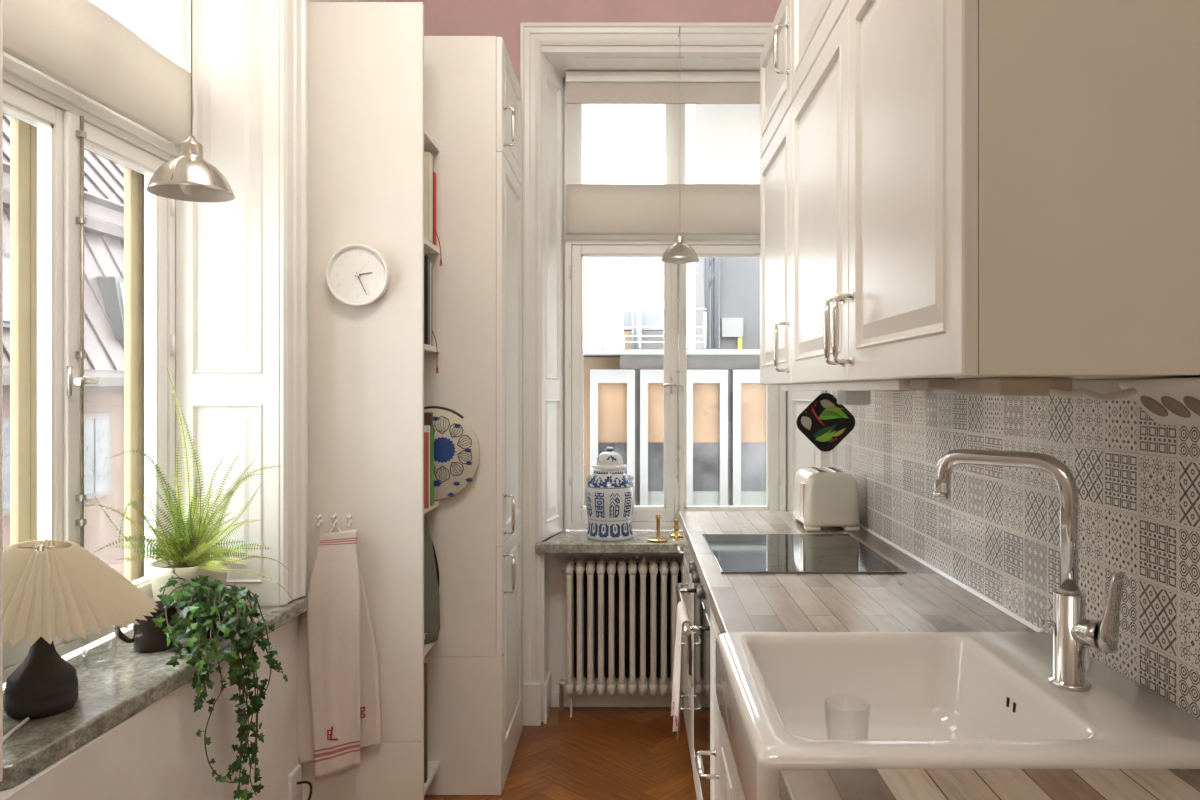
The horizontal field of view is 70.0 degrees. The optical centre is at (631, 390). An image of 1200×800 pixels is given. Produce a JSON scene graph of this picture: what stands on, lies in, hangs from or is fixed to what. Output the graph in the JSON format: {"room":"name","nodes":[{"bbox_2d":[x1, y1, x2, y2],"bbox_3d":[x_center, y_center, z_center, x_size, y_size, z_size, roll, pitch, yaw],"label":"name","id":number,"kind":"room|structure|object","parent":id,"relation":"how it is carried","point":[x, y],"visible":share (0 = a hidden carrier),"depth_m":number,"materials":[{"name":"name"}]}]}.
{"room":"kitchen","nodes":[
{"label":"kitchen","id":0,"kind":"room"},
{"bbox_2d":[0,0,384,799],"bbox_3d":[-1.250,-0.219,1.035,0.440,3.200,6.070,0,0,0],"label":"wall","id":1,"kind":"structure","parent":0,"point":[156,753],"depth_m":2.36,"materials":[{"name":"paint"}]},
{"bbox_2d":[3,51,178,683],"bbox_3d":[-1.357,-0.400,2.025,0.179,2.078,0.930,0,0,0],"label":"window","id":2,"kind":"structure","parent":1,"relation":"in","point":[52,124],"depth_m":2.03,"materials":[{"name":"white paint"}]},
{"bbox_2d":[3,0,193,146],"bbox_3d":[-1.276,-1.050,2.020,0.042,0.717,0.900,0,0,0],"label":"blind","id":3,"kind":"object","parent":2,"relation":"attached to","point":[129,57],"visible":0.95,"depth_m":2.12,"materials":[{"name":"fabric"}]},
{"bbox_2d":[143,175,143,576],"bbox_3d":[-1.405,-0.405,1.942,0.130,2.148,1.115,0,0,0],"label":"trim","id":4,"kind":"structure","parent":1,"relation":"attached to","point":[143,175],"depth_m":2.49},
{"bbox_2d":[0,0,307,781],"bbox_3d":[-1.013,-0.491,1.942,0.034,2.235,1.375,0,0,0],"label":"trim","id":5,"kind":"structure","parent":1,"relation":"attached to","point":[293,13],"depth_m":2.55,"materials":[{"name":"white paint"}]},
{"bbox_2d":[0,595,307,789],"bbox_3d":[-1.156,0.650,2.042,0.341,0.040,1.225,0,0,0],"label":"windowsill","id":6,"kind":"object","parent":1,"relation":"attached to","point":[108,696],"visible":0.48,"depth_m":1.79,"materials":[{"name":"grey stone"}]},
{"bbox_2d":[3,538,157,741],"bbox_3d":[-1.169,0.530,1.626,0.409,0.465,0.539,0,0,0],"label":"table lamp","id":7,"kind":"object","parent":6,"relation":"on","point":[51,588],"visible":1,"depth_m":1.64,"materials":[{"name":"beige fabric"}]},
{"bbox_2d":[80,626,118,668],"bbox_3d":[-1.222,0.584,1.965,0.080,0.092,0.080,0,0,0],"label":"drinking glass","id":8,"kind":"object","parent":6,"relation":"on","point":[113,626],"visible":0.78,"depth_m":1.96,"materials":[{"name":"clear glass"}]},
{"bbox_2d":[113,601,176,652],"bbox_3d":[-1.189,0.578,2.100,0.133,0.104,0.095,0,0,0],"label":"mug","id":9,"kind":"object","parent":6,"relation":"on","point":[147,638],"visible":0.6,"depth_m":2.06,"materials":[{"name":"brown ceramic"}]},
{"bbox_2d":[86,369,295,604],"bbox_3d":[-1.136,0.283,2.277,0.530,0.692,0.406,0,0,-11],"label":"potted fern","id":10,"kind":"object","parent":6,"relation":"on","point":[209,562],"visible":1,"depth_m":2.28,"materials":[{"name":"green plant"}]},
{"bbox_2d":[148,555,228,600],"bbox_3d":[-1.222,0.549,2.365,0.199,0.160,0.199,0,0,0],"label":"pot","id":11,"kind":"object","parent":10,"relation":"on","point":[187,569],"depth_m":2.29,"materials":[{"name":"beige ceramic"}]},
{"bbox_2d":[152,569,287,799],"bbox_3d":[-1.033,0.745,2.054,0.296,0.611,0.493,0,0,0],"label":"ivy","id":12,"kind":"object","parent":6,"relation":"on","point":[208,610],"visible":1,"depth_m":2.10,"materials":[{"name":"green plant"}]},
{"bbox_2d":[175,585,237,638],"bbox_3d":[-1.105,0.575,2.225,0.152,0.110,0.152,0,0,0],"label":"pot","id":13,"kind":"object","parent":12,"relation":"on","point":[215,627],"depth_m":2.17,"materials":[{"name":"ceramic"}]},
{"bbox_2d":[176,0,278,605],"bbox_3d":[-1.179,-0.426,2.502,0.296,2.105,0.024,0,0,-2],"label":"window shutter","id":14,"kind":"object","parent":1,"relation":"attached to","point":[225,23],"depth_m":2.50,"materials":[{"name":"white paint"}]},
{"bbox_2d":[288,765,312,799],"bbox_3d":[-0.998,1.217,2.593,0.064,0.132,0.094,0,0,0],"label":"wall outlet","id":15,"kind":"object","parent":1,"relation":"attached to","point":[295,782],"visible":1,"depth_m":2.59,"materials":[{"name":"white plastic"}]},
{"bbox_2d":[298,532,380,763],"bbox_3d":[-0.925,0.791,2.639,0.300,0.723,0.012,0,0,0],"label":"tea towel","id":16,"kind":"object","parent":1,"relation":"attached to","point":[370,709],"visible":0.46,"depth_m":2.64,"materials":[{"name":"fabric"}]},
{"bbox_2d":[424,707,696,799],"bbox_3d":[-0.115,1.431,0.880,2.030,0.100,5.760,0,0,0],"label":"floor","id":17,"kind":"structure","parent":0,"point":[595,753],"depth_m":3.22,"materials":[{"name":"orange wood"}]},
{"bbox_2d":[302,2,439,799],"bbox_3d":[-0.840,0.084,2.792,0.376,2.590,0.254,0,0,0],"label":"shelving unit","id":18,"kind":"object","parent":17,"relation":"on","point":[368,138],"visible":0.69,"depth_m":2.67,"materials":[{"name":"laminate"}]},
{"bbox_2d":[316,514,322,527],"bbox_3d":[-0.971,0.403,2.650,0.018,0.040,0.030,0,0,0],"label":"wall hook","id":19,"kind":"object","parent":18,"relation":"attached to","point":[319,522],"visible":1,"depth_m":2.66,"materials":[{"name":"white plastic"}]},
{"bbox_2d":[331,514,337,527],"bbox_3d":[-0.925,0.403,2.650,0.018,0.040,0.030,0,0,0],"label":"wall hook","id":20,"kind":"object","parent":18,"relation":"attached to","point":[334,522],"visible":1,"depth_m":2.66,"materials":[{"name":"white plastic"}]},
{"bbox_2d":[307,526,359,779],"bbox_3d":[-0.909,0.801,2.617,0.165,0.772,0.036,0,0,0],"label":"tea towel","id":21,"kind":"object","parent":20,"relation":"hanging from","point":[333,612],"visible":1,"depth_m":2.61,"materials":[{"name":"fabric"}]},
{"bbox_2d":[346,514,352,527],"bbox_3d":[-0.878,0.403,2.650,0.018,0.040,0.030,0,0,0],"label":"wall hook","id":22,"kind":"object","parent":18,"relation":"attached to","point":[349,522],"visible":1,"depth_m":2.66,"materials":[{"name":"white plastic"}]},
{"bbox_2d":[326,244,389,305],"bbox_3d":[-0.845,-0.357,2.646,0.192,0.192,0.037,0,0,0],"label":"wall clock","id":23,"kind":"object","parent":18,"relation":"attached to","point":[356,274],"visible":1,"depth_m":2.64,"materials":[{"name":"white plastic"}]},
{"bbox_2d":[424,663,427,782],"bbox_3d":[-0.806,1.071,2.763,0.288,0.380,0.025,0,0,0],"label":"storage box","id":24,"kind":"object","parent":18,"relation":"on","point":[425,664],"visible":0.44,"depth_m":2.76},
{"bbox_2d":[424,432,428,507],"bbox_3d":[-0.730,0.251,2.708,0.171,0.240,0.015,0,0,0],"label":"book","id":25,"kind":"object","parent":18,"relation":"on","point":[426,434],"visible":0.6,"depth_m":2.70,"materials":[{"name":"paper"}]},
{"bbox_2d":[424,255,429,344],"bbox_3d":[-0.740,-0.292,2.757,0.171,0.285,0.035,0,0,0],"label":"book","id":26,"kind":"object","parent":18,"relation":"on","point":[426,257],"visible":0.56,"depth_m":2.74,"materials":[{"name":"black paper"}]},
{"bbox_2d":[424,425,429,506],"bbox_3d":[-0.733,0.240,2.733,0.171,0.260,0.023,0,0,0],"label":"book","id":27,"kind":"object","parent":18,"relation":"on","point":[426,427],"visible":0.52,"depth_m":2.73,"materials":[{"name":"paper"}]},
{"bbox_2d":[424,152,432,242],"bbox_3d":[-0.740,-0.629,2.788,0.171,0.285,0.045,0,0,0],"label":"book","id":28,"kind":"object","parent":18,"relation":"on","point":[428,158],"visible":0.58,"depth_m":2.77,"materials":[{"name":"beige paper"}]},
{"bbox_2d":[424,412,432,426],"bbox_3d":[-0.740,0.221,2.803,0.171,0.300,0.025,0,0,0],"label":"book","id":29,"kind":"object","parent":18,"relation":"on","point":[428,416],"visible":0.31,"depth_m":2.79,"materials":[{"name":"brown paper"}]},
{"bbox_2d":[430,263,430,344],"bbox_3d":[-0.743,-0.284,2.794,0.171,0.270,0.018,0,0,0],"label":"book","id":30,"kind":"object","parent":18,"relation":"on","point":[430,263],"visible":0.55,"depth_m":2.79,"materials":[{"name":"grey paper"}]},
{"bbox_2d":[431,266,431,345],"bbox_3d":[-0.749,-0.282,2.830,0.171,0.265,0.030,0,0,0],"label":"book","id":31,"kind":"object","parent":18,"relation":"on","point":[431,266],"visible":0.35,"depth_m":2.83,"materials":[{"name":"paper"}]},
{"bbox_2d":[432,330,438,372],"bbox_3d":[-0.660,-0.237,2.841,0.035,0.355,0.014,0,0,-35],"label":"tassel","id":32,"kind":"object","parent":31,"relation":"hanging from","point":[432,330],"visible":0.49,"depth_m":2.85,"materials":[{"name":"fabric"}]},
{"bbox_2d":[424,514,439,644],"bbox_3d":[-0.775,0.609,2.817,0.287,0.425,0.194,0,0,9],"label":"canvas bag","id":33,"kind":"object","parent":18,"relation":"on","point":[431,570],"visible":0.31,"depth_m":2.79,"materials":[{"name":"grey fabric"}]},
{"bbox_2d":[430,427,433,505],"bbox_3d":[-0.730,0.243,2.768,0.171,0.255,0.033,0,0,0],"label":"book","id":34,"kind":"object","parent":18,"relation":"on","point":[431,428],"visible":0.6,"depth_m":2.75,"materials":[{"name":"green paper"}]},
{"bbox_2d":[433,172,435,245],"bbox_3d":[-0.745,-0.609,2.872,0.171,0.245,0.027,0,0,0],"label":"book","id":35,"kind":"object","parent":18,"relation":"on","point":[434,173],"visible":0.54,"depth_m":2.86,"materials":[{"name":"red paper"}]},
{"bbox_2d":[435,230,442,265],"bbox_3d":[-0.652,-0.575,2.866,0.035,0.313,0.015,0,0,0],"label":"tassel","id":36,"kind":"object","parent":35,"relation":"hanging from","point":[435,230],"visible":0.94,"depth_m":2.87,"materials":[{"name":"red fabric"}]},
{"bbox_2d":[424,406,479,499],"bbox_3d":[-0.671,0.209,2.892,0.312,0.318,0.017,0,0,0],"label":"round tray","id":37,"kind":"object","parent":18,"relation":"on","point":[456,445],"visible":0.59,"depth_m":2.89,"materials":[{"name":"ceramic"}]},
{"bbox_2d":[433,416,472,496],"bbox_3d":[-0.609,0.222,2.885,0.151,0.272,0.001,0,0,0],"label":"print","id":38,"kind":"object","parent":37,"relation":"attached to","point":[444,449],"depth_m":2.89},
{"bbox_2d":[424,36,522,794],"bbox_3d":[-0.714,0.084,3.209,0.622,2.590,0.582,0,0,0],"label":"tall cabinet","id":39,"kind":"object","parent":17,"relation":"on","point":[473,92],"visible":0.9,"depth_m":2.92,"materials":[{"name":"laminate"}]},
{"bbox_2d":[559,557,683,716],"bbox_3d":[0.208,1.050,3.665,1.044,0.661,0.150,0,0,0],"label":"radiator","id":40,"kind":"object","parent":17,"relation":"on","point":[621,617],"visible":0.5,"depth_m":3.60,"materials":[{"name":"metal"}]},
{"bbox_2d":[677,532,693,768],"bbox_3d":[0.491,0.951,3.136,0.656,0.861,0.568,0,0,0],"label":"base cabinet","id":41,"kind":"object","parent":17,"relation":"on","point":[688,691],"visible":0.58,"depth_m":3.11,"materials":[{"name":"laminate"}]},
{"bbox_2d":[675,562,709,799],"bbox_3d":[0.480,0.951,2.551,0.677,0.861,0.598,0,0,0],"label":"oven","id":42,"kind":"object","parent":17,"relation":"on","point":[701,628],"visible":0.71,"depth_m":2.52,"materials":[{"name":"metal"}]},
{"bbox_2d":[671,601,694,738],"bbox_3d":[0.146,0.801,2.470,0.063,0.339,0.224,0,0,0],"label":"dish towel","id":43,"kind":"object","parent":42,"relation":"hanging from","point":[682,612],"visible":0.97,"depth_m":2.42,"materials":[{"name":"fabric"}]},
{"bbox_2d":[695,606,719,799],"bbox_3d":[0.484,0.951,1.965,0.668,0.861,0.570,0,0,0],"label":"base cabinet","id":44,"kind":"object","parent":17,"relation":"on","point":[713,776],"visible":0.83,"depth_m":2.14,"materials":[{"name":"laminate"}]},
{"bbox_2d":[679,511,1035,633],"bbox_3d":[0.500,0.500,2.549,0.624,0.038,1.743,0,0,0],"label":"countertop","id":45,"kind":"structure","parent":44,"relation":"on","point":[922,599],"depth_m":2.01,"materials":[{"name":"brown wood"}]},
{"bbox_2d":[702,534,906,573],"bbox_3d":[0.478,0.478,2.548,0.489,0.005,0.590,0,0,0],"label":"induction hob","id":46,"kind":"object","parent":45,"relation":"in","point":[733,553],"visible":1,"depth_m":2.49,"materials":[{"name":"black glass"}]},
{"bbox_2d":[793,467,859,530],"bbox_3d":[0.689,0.379,3.059,0.194,0.203,0.265,0,0,0],"label":"toaster","id":47,"kind":"object","parent":45,"relation":"on","point":[822,496],"visible":1,"depth_m":2.93,"materials":[{"name":"beige metal"}]},
{"bbox_2d":[716,632,1199,799],"bbox_3d":[0.487,0.553,1.385,0.650,0.171,0.582,0,0,0],"label":"sink","id":48,"kind":"object","parent":45,"relation":"in","point":[937,700],"visible":0.76,"depth_m":1.44,"materials":[{"name":"white ceramic"}]},
{"bbox_2d":[824,695,870,739],"bbox_3d":[0.362,0.581,1.440,0.076,0.112,0.076,0,0,0],"label":"drinking glass","id":49,"kind":"object","parent":48,"relation":"in","point":[868,710],"visible":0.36,"depth_m":1.44,"materials":[{"name":"clear glass"}]},
{"bbox_2d":[933,449,1125,690],"bbox_3d":[0.647,0.284,1.417,0.062,0.368,0.294,0,0,-43],"label":"tap","id":50,"kind":"object","parent":48,"relation":"on","point":[1072,632],"visible":1,"depth_m":1.35,"materials":[{"name":"silver metal"}]},
{"bbox_2d":[719,709,744,799],"bbox_3d":[0.493,0.997,1.386,0.652,0.768,0.580,0,0,0],"label":"base cabinet","id":51,"kind":"object","parent":17,"relation":"on","point":[729,783],"visible":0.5,"depth_m":1.54,"materials":[{"name":"laminate"}]},
{"bbox_3d":[0.510,0.950,0.825,0.616,0.861,0.530,0,0,0],"label":"base cabinet","id":52,"kind":"object","parent":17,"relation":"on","visible":0},
{"bbox_2d":[780,769,1199,799],"bbox_3d":[0.500,0.500,0.821,0.624,0.038,0.542,0,0,0],"label":"countertop","id":53,"kind":"structure","parent":52,"relation":"on","point":[795,784],"depth_m":1.05,"materials":[{"name":"brown wood"}]},
{"bbox_2d":[385,0,828,541],"bbox_3d":[-0.104,-0.219,3.825,1.852,3.200,0.510,0,0,0],"label":"wall","id":54,"kind":"structure","parent":0,"point":[498,18],"depth_m":3.57,"materials":[{"name":"pink paint"}]},
{"bbox_2d":[541,46,562,540],"bbox_3d":[-0.351,-0.411,3.712,0.024,2.075,0.287,0,0,13],"label":"trim","id":55,"kind":"structure","parent":54,"relation":"attached to","point":[551,78],"depth_m":3.69,"materials":[{"name":"white paint"}]},
{"bbox_2d":[535,531,682,552],"bbox_3d":[0.195,0.650,3.689,1.190,0.040,0.322,0,0,0],"label":"windowsill","id":56,"kind":"object","parent":54,"relation":"attached to","point":[565,541],"visible":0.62,"depth_m":3.53,"materials":[{"name":"grey stone"}]},
{"bbox_2d":[585,447,634,540],"bbox_3d":[-0.095,0.435,3.685,0.215,0.388,0.215,0,0,0],"label":"ginger jar","id":57,"kind":"object","parent":56,"relation":"on","point":[609,491],"visible":1,"depth_m":3.61,"materials":[{"name":"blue ceramic"}]},
{"bbox_2d":[648,515,668,541],"bbox_3d":[0.110,0.576,3.600,0.088,0.108,0.088,0,0,0],"label":"candlestick","id":58,"kind":"object","parent":56,"relation":"on","point":[657,538],"visible":1,"depth_m":3.59,"materials":[{"name":"gold metal"}]},
{"bbox_2d":[669,518,682,537],"bbox_3d":[0.192,0.591,3.700,0.062,0.078,0.062,0,0,0],"label":"candlestick","id":59,"kind":"object","parent":56,"relation":"on","point":[676,534],"visible":0.94,"depth_m":3.69,"materials":[{"name":"gold metal"}]},
{"bbox_2d":[674,476,678,518],"bbox_3d":[0.192,0.462,3.700,0.021,0.186,0.021,0,0,0],"label":"candle","id":60,"kind":"object","parent":59,"relation":"on","point":[676,494],"visible":1,"depth_m":3.69,"materials":[{"name":"white wax"}]},
{"bbox_2d":[541,553,683,721],"bbox_3d":[0.206,1.026,3.666,1.168,0.710,0.189,0,0,0],"label":"trim","id":61,"kind":"structure","parent":54,"relation":"attached to","point":[553,579],"depth_m":3.75,"materials":[{"name":"white paint"}]},
{"bbox_2d":[542,671,682,725],"bbox_3d":[0.145,1.301,3.639,1.290,0.160,0.218,0,0,0],"label":"baseboard","id":62,"kind":"structure","parent":54,"relation":"attached to","point":[551,698],"depth_m":3.73,"materials":[{"name":"white paint"}]},
{"bbox_2d":[520,22,772,725],"bbox_3d":[0.172,-0.071,3.550,1.280,2.904,0.040,0,0,0],"label":"trim","id":63,"kind":"structure","parent":54,"relation":"attached to","point":[533,35],"depth_m":3.55,"materials":[{"name":"white paint"}]},
{"bbox_2d":[542,46,763,76],"bbox_3d":[0.206,-1.428,3.716,1.168,0.040,0.288,0,0,0],"label":"trim","id":64,"kind":"structure","parent":54,"relation":"attached to","point":[563,58],"depth_m":3.62,"materials":[{"name":"white paint"}]},
{"bbox_2d":[548,77,787,538],"bbox_3d":[0.206,-0.390,3.973,1.168,2.117,0.195,0,0,0],"label":"trim","id":65,"kind":"structure","parent":54,"relation":"attached to","point":[564,529],"depth_m":3.88,"materials":[{"name":"white paint"}]},
{"bbox_2d":[565,77,785,529],"bbox_3d":[0.195,-0.398,3.881,0.995,2.073,0.179,0,0,0],"label":"window","id":66,"kind":"structure","parent":54,"relation":"in","point":[577,247],"depth_m":3.86,"materials":[{"name":"white paint"}]},
{"bbox_2d":[566,71,760,234],"bbox_3d":[0.200,-1.050,3.791,0.985,0.717,0.042,0,0,0],"label":"blind","id":67,"kind":"object","parent":66,"relation":"attached to","point":[648,152],"visible":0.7,"depth_m":3.79,"materials":[{"name":"fabric"}]},
{"bbox_2d":[661,26,699,263],"bbox_3d":[0.193,-0.996,3.440,0.157,0.951,0.157,0,0,44],"label":"pendant lamp","id":68,"kind":"object","parent":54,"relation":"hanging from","point":[680,252],"visible":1,"depth_m":3.41,"materials":[{"name":"silver metal"}]},
{"bbox_2d":[829,376,1199,466],"bbox_3d":[0.911,-0.219,1.000,0.178,3.200,6.200,0,0,0],"label":"wall","id":69,"kind":"structure","parent":0,"point":[830,392],"depth_m":1.46,"materials":[{"name":"paint"}]},
{"bbox_2d":[760,0,791,158],"bbox_3d":[0.600,-0.953,2.598,0.424,0.350,0.564,0,0,0],"label":"upper cabinet","id":70,"kind":"object","parent":69,"relation":"attached to","point":[775,57],"visible":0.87,"depth_m":2.54,"materials":[{"name":"laminate"}]},
{"bbox_2d":[760,107,799,384],"bbox_3d":[0.600,-0.398,2.598,0.424,0.756,0.564,0,0,0],"label":"upper cabinet","id":71,"kind":"object","parent":69,"relation":"attached to","point":[775,164],"visible":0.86,"depth_m":2.55,"materials":[{"name":"laminate"}]},
{"bbox_2d":[796,391,854,451],"bbox_3d":[0.607,0.086,2.680,0.185,0.209,0.010,0,0,0],"label":"pot holder","id":72,"kind":"object","parent":71,"relation":"hanging from","point":[825,422],"visible":0.86,"depth_m":2.68,"materials":[{"name":"black fabric"}]},
{"bbox_2d":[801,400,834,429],"bbox_3d":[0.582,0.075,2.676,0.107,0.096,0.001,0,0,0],"label":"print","id":73,"kind":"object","parent":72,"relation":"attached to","point":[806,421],"depth_m":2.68},
{"bbox_2d":[805,401,847,441],"bbox_3d":[0.610,0.096,2.676,0.138,0.129,0.001,0,0,0],"label":"print","id":74,"kind":"object","parent":72,"relation":"attached to","point":[825,421],"depth_m":2.68,"materials":[{"name":"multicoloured fabric"}]},
{"bbox_2d":[837,391,870,404],"bbox_3d":[0.675,0.010,2.610,0.080,0.062,0.100,0,0,0],"label":"junction box","id":75,"kind":"object","parent":71,"relation":"attached to","point":[843,397],"visible":0.56,"depth_m":2.56,"materials":[{"name":"white plastic"}]},
{"bbox_2d":[788,391,820,510],"bbox_3d":[0.752,-0.411,3.713,0.024,2.075,0.293,0,0,-18],"label":"trim","id":76,"kind":"structure","parent":69,"relation":"attached to","point":[802,453],"depth_m":3.78,"materials":[{"name":"white paint"}]},
{"bbox_2d":[791,0,849,102],"bbox_3d":[0.600,-0.953,2.007,0.424,0.350,0.614,0,0,0],"label":"upper cabinet","id":77,"kind":"object","parent":69,"relation":"attached to","point":[813,22],"visible":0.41,"depth_m":2.09,"materials":[{"name":"laminate"}]},
{"bbox_2d":[791,3,955,382],"bbox_3d":[0.600,-0.398,2.007,0.424,0.756,0.614,0,0,0],"label":"upper cabinet","id":78,"kind":"object","parent":69,"relation":"attached to","point":[820,108],"visible":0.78,"depth_m":1.95,"materials":[{"name":"laminate"}]},
{"bbox_2d":[831,0,1199,426],"bbox_3d":[0.601,-0.362,1.360,0.425,0.827,0.680,0,0,0],"label":"upper cabinet","id":79,"kind":"object","parent":69,"relation":"attached to","point":[1024,175],"depth_m":1.11,"materials":[{"name":"laminate"}]},
{"bbox_2d":[781,378,954,393],"bbox_3d":[0.492,-0.007,1.990,0.075,0.026,1.260,0,0,0],"label":"light","id":80,"kind":"object","parent":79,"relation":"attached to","point":[923,385],"visible":1,"depth_m":1.55,"materials":[{"name":"white plastic"}]},
{"bbox_2d":[916,389,931,393],"bbox_3d":[0.485,0.000,1.423,0.012,0.011,0.045,0,0,0],"label":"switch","id":81,"kind":"object","parent":80,"relation":"attached to","point":[919,391],"depth_m":1.41,"materials":[{"name":"white plastic"}]},
{"bbox_2d":[955,377,1071,395],"bbox_3d":[0.605,-0.007,1.370,0.110,0.028,0.180,0,0,0],"label":"box","id":82,"kind":"object","parent":79,"relation":"attached to","point":[999,386],"visible":0.91,"depth_m":1.28,"materials":[{"name":"beige plastic"}]},
{"bbox_2d":[1049,388,1135,400],"bbox_3d":[0.677,0.003,1.266,0.134,0.024,0.047,0,0,13],"label":"power cable","id":83,"kind":"object","parent":82,"relation":"attached to","point":[1052,391],"visible":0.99,"depth_m":1.26,"materials":[{"name":"white plastic"}]},
{"bbox_2d":[1140,396,1167,416],"bbox_3d":[0.770,0.022,1.262,0.032,0.031,0.044,0,0,0],"label":"socket","id":84,"kind":"object","parent":79,"relation":"attached to","point":[1154,406],"depth_m":1.26,"materials":[{"name":"white plastic"}]},
{"bbox_2d":[1161,396,1190,417],"bbox_3d":[0.770,0.022,1.212,0.032,0.031,0.044,0,0,0],"label":"socket","id":85,"kind":"object","parent":79,"relation":"attached to","point":[1175,406],"depth_m":1.21,"materials":[{"name":"white plastic"}]},
{"bbox_2d":[1183,396,1199,415],"bbox_3d":[0.770,0.022,1.162,0.032,0.031,0.044,0,0,0],"label":"socket","id":86,"kind":"object","parent":79,"relation":"attached to","point":[1191,404],"depth_m":1.17,"materials":[{"name":"white plastic"}]},
{"bbox_2d":[832,380,1199,718],"bbox_3d":[0.814,0.234,2.128,0.014,0.505,2.704,0,0,0],"label":"tile backsplash","id":87,"kind":"structure","parent":69,"relation":"attached to","point":[996,537],"depth_m":1.66,"materials":[{"name":"tile"}]},
{"bbox_3d":[-0.325,-1.869,1.050,2.750,0.100,6.300,0,0,0],"label":"ceiling","id":88,"kind":"structure","parent":0,"visible":0},
{"bbox_2d":[146,0,234,202],"bbox_3d":[-0.885,-1.106,1.720,0.159,1.426,0.159,0,0,0],"label":"pendant lamp","id":89,"kind":"object","parent":88,"relation":"hanging from","point":[186,177],"visible":1,"depth_m":1.70,"materials":[{"name":"silver metal"}]},
{"label":"outside","id":90,"kind":"structure","parent":0,"visible":0},
{"bbox_2d":[695,257,759,348],"bbox_3d":[3.933,-1.969,11.935,6.191,9.300,4.130,0,0,0],"label":"building","id":91,"kind":"structure","parent":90,"point":[728,288],"depth_m":10.00,"materials":[{"name":"grey concrete"}]},
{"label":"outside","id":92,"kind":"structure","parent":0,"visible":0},
{"bbox_3d":[0.000,7.481,19.500,60.000,0.200,51.000,0,0,0],"label":"ground","id":93,"kind":"structure","parent":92,"visible":0},
{"bbox_2d":[3,114,123,575],"bbox_3d":[-10.825,0.281,16.500,6.350,14.200,27.000,0,0,0],"label":"building","id":94,"kind":"structure","parent":93,"relation":"on","point":[103,178],"depth_m":13.16,"materials":[{"name":"paint"}]},
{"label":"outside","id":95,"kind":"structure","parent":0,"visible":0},
{"bbox_2d":[569,349,765,530],"bbox_3d":[1.588,1.155,8.100,5.825,3.052,3.400,0,0,0],"label":"building","id":96,"kind":"structure","parent":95,"point":[623,389],"depth_m":7.05,"materials":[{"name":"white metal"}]},
{"bbox_2d":[623,309,663,348],"bbox_3d":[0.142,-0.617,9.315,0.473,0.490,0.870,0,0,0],"label":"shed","id":97,"kind":"object","parent":96,"relation":"on","point":[648,317],"visible":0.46,"depth_m":9.00,"materials":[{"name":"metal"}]},
{"bbox_2d":[597,308,705,348],"bbox_3d":[0.180,-0.568,7.900,1.012,0.392,0.028,0,0,0],"label":"roof railing","id":98,"kind":"object","parent":96,"relation":"on","point":[603,314],"visible":0.72,"depth_m":7.89,"materials":[{"name":"grey metal"}]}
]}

